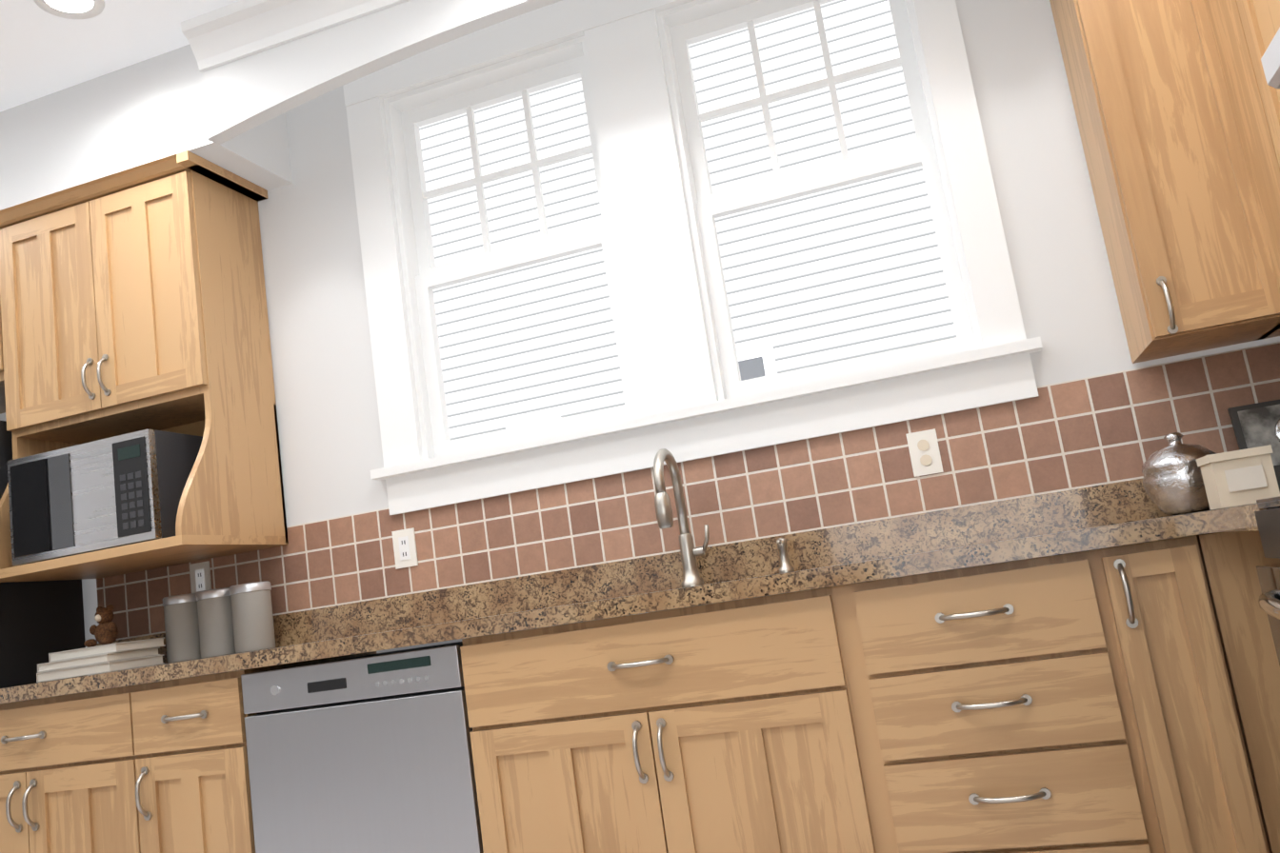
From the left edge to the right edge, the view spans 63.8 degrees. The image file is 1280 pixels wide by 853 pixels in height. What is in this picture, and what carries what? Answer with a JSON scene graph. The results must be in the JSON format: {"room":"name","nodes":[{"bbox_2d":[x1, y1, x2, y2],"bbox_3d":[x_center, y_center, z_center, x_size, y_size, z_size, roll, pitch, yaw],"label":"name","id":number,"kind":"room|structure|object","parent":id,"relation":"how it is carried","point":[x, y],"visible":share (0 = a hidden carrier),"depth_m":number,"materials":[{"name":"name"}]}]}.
{"room":"kitchen","nodes":[
{"label":"kitchen","id":0,"kind":"room"},
{"bbox_2d":[0,0,239,111],"bbox_3d":[-3.443,-1.133,1.804,9.500,0.100,5.170,-11,-10,17],"label":"ceiling","id":1,"kind":"structure","parent":0,"point":[43,53],"depth_m":3.05,"materials":[{"name":"white paint"}]},
{"bbox_2d":[33,0,104,19],"bbox_3d":[-1.583,-1.182,2.849,0.179,0.006,0.179,-3,-10,-28],"label":"recessed light","id":2,"kind":"object","parent":1,"relation":"in","point":[76,9],"visible":1,"depth_m":2.86,"materials":[{"name":"white plastic"}]},
{"bbox_2d":[0,0,561,210],"bbox_3d":[-0.565,-1.128,3.051,4.500,0.340,0.400,-11,-10,17],"label":"ceiling soffit","id":3,"kind":"structure","parent":0,"point":[230,116],"depth_m":3.13,"materials":[{"name":"grey paint"}]},
{"bbox_2d":[180,0,409,72],"bbox_3d":[-0.216,-1.344,2.711,2.370,0.124,0.075,-11,-10,17],"label":"crown molding","id":4,"kind":"structure","parent":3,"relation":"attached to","point":[230,32],"depth_m":2.98,"materials":[{"name":"white"}]},
{"bbox_2d":[0,0,1279,676],"bbox_3d":[-0.494,0.126,3.174,5.200,2.770,0.150,-11,-10,17],"label":"wall","id":5,"kind":"structure","parent":0,"point":[326,389],"depth_m":3.20,"materials":[{"name":"grey paint"}]},
{"bbox_2d":[0,150,276,452],"bbox_3d":[-1.674,-0.367,3.354,0.829,0.730,0.327,-11,-10,17],"label":"upper cabinet","id":6,"kind":"object","parent":5,"relation":"attached to","point":[132,299],"depth_m":3.20,"materials":[{"name":"brown wood"}]},
{"bbox_2d":[7,428,202,565],"bbox_3d":[-1.583,0.236,3.194,0.530,0.326,0.400,-11,-10,17],"label":"microwave","id":7,"kind":"object","parent":6,"relation":"in","point":[119,490],"visible":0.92,"depth_m":3.00,"materials":[{"name":"grey metal"}]},
{"bbox_2d":[96,341,1279,640],"bbox_3d":[-0.008,0.230,2.921,3.880,0.285,0.005,-11,-10,17],"label":"tile backsplash","id":8,"kind":"structure","parent":5,"relation":"attached to","point":[1089,431],"depth_m":2.79,"materials":[{"name":"brown tile"}]},
{"bbox_2d":[189,560,211,593],"bbox_3d":[-1.431,0.502,3.346,0.075,0.115,0.007,-11,-10,17],"label":"electrical outlet plate","id":9,"kind":"object","parent":8,"relation":"attached to","point":[200,572],"depth_m":3.35,"materials":[{"name":"white plastic"}]},
{"bbox_2d":[391,527,418,569],"bbox_3d":[-0.717,0.372,3.129,0.075,0.115,0.007,-11,-10,17],"label":"electrical outlet plate","id":10,"kind":"object","parent":8,"relation":"attached to","point":[404,540],"depth_m":3.13,"materials":[{"name":"white plastic"}]},
{"bbox_2d":[905,428,943,477],"bbox_3d":[0.745,0.068,2.688,0.075,0.115,0.007,-11,-10,17],"label":"electrical outlet plate","id":11,"kind":"object","parent":8,"relation":"attached to","point":[924,452],"depth_m":2.69,"materials":[{"name":"white plastic"}]},
{"bbox_2d":[342,0,1042,515],"bbox_3d":[0.038,-0.613,3.057,1.950,1.468,0.205,-11,-10,17],"label":"window","id":12,"kind":"structure","parent":5,"relation":"in","point":[625,61],"depth_m":3.01,"materials":[{"name":"white wood"}]},
{"bbox_2d":[1049,0,1279,363],"bbox_3d":[1.232,-0.761,2.453,0.295,1.145,0.327,-11,-10,17],"label":"upper cabinet","id":13,"kind":"object","parent":5,"relation":"attached to","point":[1176,104],"depth_m":2.30,"materials":[{"name":"brown wood"}]},
{"bbox_3d":[-0.986,1.246,0.719,5.140,0.060,4.850,-11,-10,17],"label":"floor","id":14,"kind":"structure","parent":0,"visible":0},
{"bbox_2d":[0,420,87,688],"bbox_3d":[-2.384,0.892,3.136,0.907,1.805,0.840,-11,-10,17],"label":"refrigerator","id":15,"kind":"object","parent":14,"relation":"on","point":[40,621],"depth_m":3.26,"materials":[{"name":"black metal"}]},
{"bbox_2d":[0,689,110,852],"bbox_3d":[-1.459,1.195,2.951,0.776,0.888,0.617,-11,-10,17],"label":"base cabinet","id":16,"kind":"object","parent":14,"relation":"on","point":[53,760],"depth_m":2.68,"materials":[{"name":"brown wood"}]},
{"bbox_2d":[0,479,1192,703],"bbox_3d":[-0.074,0.490,2.558,3.877,0.318,0.660,-11,-10,17],"label":"countertop","id":17,"kind":"structure","parent":16,"relation":"on","point":[829,555],"depth_m":2.60,"materials":[{"name":"brown stone"}]},
{"bbox_2d":[36,604,165,682],"bbox_3d":[-1.616,0.638,3.081,0.274,0.198,0.214,-11,-10,17],"label":"books","id":18,"kind":"object","parent":17,"relation":"on","point":[107,656],"visible":1,"depth_m":3.00,"materials":[{"name":"grey paper"}]},
{"bbox_2d":[162,581,275,663],"bbox_3d":[-1.296,0.603,3.164,0.370,0.202,0.120,-11,-10,17],"label":"canisters","id":19,"kind":"object","parent":17,"relation":"on","point":[220,622],"visible":1,"depth_m":3.12,"materials":[{"name":"grey metal"}]},
{"bbox_2d":[653,448,709,587],"bbox_3d":[0.109,0.234,2.689,0.101,0.368,0.222,-11,-10,17],"label":"faucet","id":20,"kind":"object","parent":17,"relation":"on","point":[690,551],"visible":1,"depth_m":2.73,"materials":[{"name":"silver metal"}]},
{"bbox_2d":[776,538,794,573],"bbox_3d":[0.370,0.334,2.662,0.040,0.090,0.072,-11,-10,17],"label":"soap dispenser","id":21,"kind":"object","parent":17,"relation":"on","point":[786,566],"visible":1,"depth_m":2.67,"materials":[{"name":"silver metal"}]},
{"bbox_2d":[1141,432,1216,515],"bbox_3d":[1.256,0.107,2.384,0.170,0.189,0.170,-11,-10,17],"label":"pot","id":22,"kind":"object","parent":17,"relation":"on","point":[1172,481],"visible":0.94,"depth_m":2.33,"materials":[{"name":"silver metal"}]},
{"bbox_2d":[1196,444,1279,510],"bbox_3d":[1.258,0.109,2.160,0.118,0.112,0.118,-11,-10,17],"label":"box","id":23,"kind":"object","parent":17,"relation":"on","point":[1241,477],"visible":0.96,"depth_m":2.11,"materials":[{"name":"beige"}]},
{"bbox_2d":[1227,399,1279,491],"bbox_3d":[1.572,0.026,2.302,0.380,0.230,0.159,-11,-10,17],"label":"frame","id":24,"kind":"object","parent":17,"relation":"on","point":[1255,425],"visible":0.67,"depth_m":2.41,"materials":[{"name":"grey metal"}]},
{"bbox_2d":[1188,502,1267,535],"bbox_3d":[1.274,0.049,1.631,0.652,0.140,0.358,-11,-10,17],"label":"countertop","id":25,"kind":"structure","parent":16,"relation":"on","point":[1242,518],"depth_m":1.77,"materials":[{"name":"brown stone"}]},
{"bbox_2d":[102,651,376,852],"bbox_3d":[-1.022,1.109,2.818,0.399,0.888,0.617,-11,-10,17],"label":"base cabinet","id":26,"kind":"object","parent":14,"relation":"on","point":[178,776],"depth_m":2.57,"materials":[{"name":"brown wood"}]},
{"bbox_2d":[240,641,483,852],"bbox_3d":[-0.549,1.019,2.666,0.599,0.878,0.611,-11,-10,17],"label":"dishwasher","id":27,"kind":"object","parent":14,"relation":"on","point":[371,753],"visible":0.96,"depth_m":2.41,"materials":[{"name":"grey metal"}]},
{"bbox_2d":[469,675,834,852],"bbox_3d":[0.140,0.983,2.379,0.856,0.660,0.475,-11,-10,17],"label":"base cabinet","id":28,"kind":"object","parent":14,"relation":"on","point":[721,768],"depth_m":2.19,"materials":[{"name":"brown wood"}]},
{"bbox_2d":[792,550,1150,852],"bbox_3d":[0.789,0.753,2.269,0.629,0.888,0.617,-11,-10,17],"label":"base cabinet","id":29,"kind":"object","parent":14,"relation":"on","point":[972,710],"depth_m":2.01,"materials":[{"name":"brown wood"}]},
{"bbox_2d":[1085,533,1279,852],"bbox_3d":[1.117,0.688,2.170,0.185,0.888,0.617,-11,-10,17],"label":"base cabinet","id":30,"kind":"object","parent":14,"relation":"on","point":[1118,700],"depth_m":1.91,"materials":[{"name":"brown wood"}]},
{"bbox_2d":[1207,530,1279,827],"bbox_3d":[1.486,0.616,2.058,0.705,0.888,0.617,-11,-10,17],"label":"base cabinet","id":31,"kind":"object","parent":14,"relation":"on","point":[1238,554],"depth_m":1.90,"materials":[{"name":"brown wood"}]},
{"bbox_2d":[1254,496,1279,665],"bbox_3d":[1.111,0.341,1.031,0.714,1.205,0.809,-11,-10,17],"label":"range","id":32,"kind":"object","parent":14,"relation":"on","point":[1268,521],"visible":1,"depth_m":1.47,"materials":[{"name":"black metal"}]},
{"bbox_3d":[1.134,-0.605,0.162,0.150,2.770,4.700,-11,-10,17],"label":"wall","id":33,"kind":"structure","parent":0,"visible":0},
{"bbox_2d":[1186,0,1279,323],"bbox_3d":[1.396,-0.840,2.115,0.368,1.145,0.267,-11,-10,17],"label":"upper cabinet","id":34,"kind":"object","parent":33,"relation":"attached to","point":[1238,98],"depth_m":2.20,"materials":[{"name":"brown wood"}]},
{"bbox_2d":[1240,0,1279,152],"bbox_3d":[1.295,-0.882,1.763,0.342,1.145,0.590,-11,-10,17],"label":"upper cabinet","id":35,"kind":"object","parent":33,"relation":"attached to","point":[1263,16],"depth_m":2.01,"materials":[{"name":"brown wood"}]},
{"bbox_2d":[1260,27,1279,88],"bbox_3d":[1.064,-0.626,1.115,0.497,0.185,0.825,-11,-10,17],"label":"range hood","id":36,"kind":"object","parent":35,"relation":"attached to","point":[1270,60],"visible":1,"depth_m":1.54,"materials":[{"name":"silver metal"}]},
{"label":"outside","id":37,"kind":"structure","parent":0,"visible":0},
{"bbox_2d":[419,0,956,439],"bbox_3d":[0.343,-0.844,4.986,10.000,7.000,0.120,-11,-10,17],"label":"window blinds","id":38,"kind":"object","parent":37,"point":[836,274],"depth_m":5.06,"materials":[{"name":"white plastic"}]}
]}

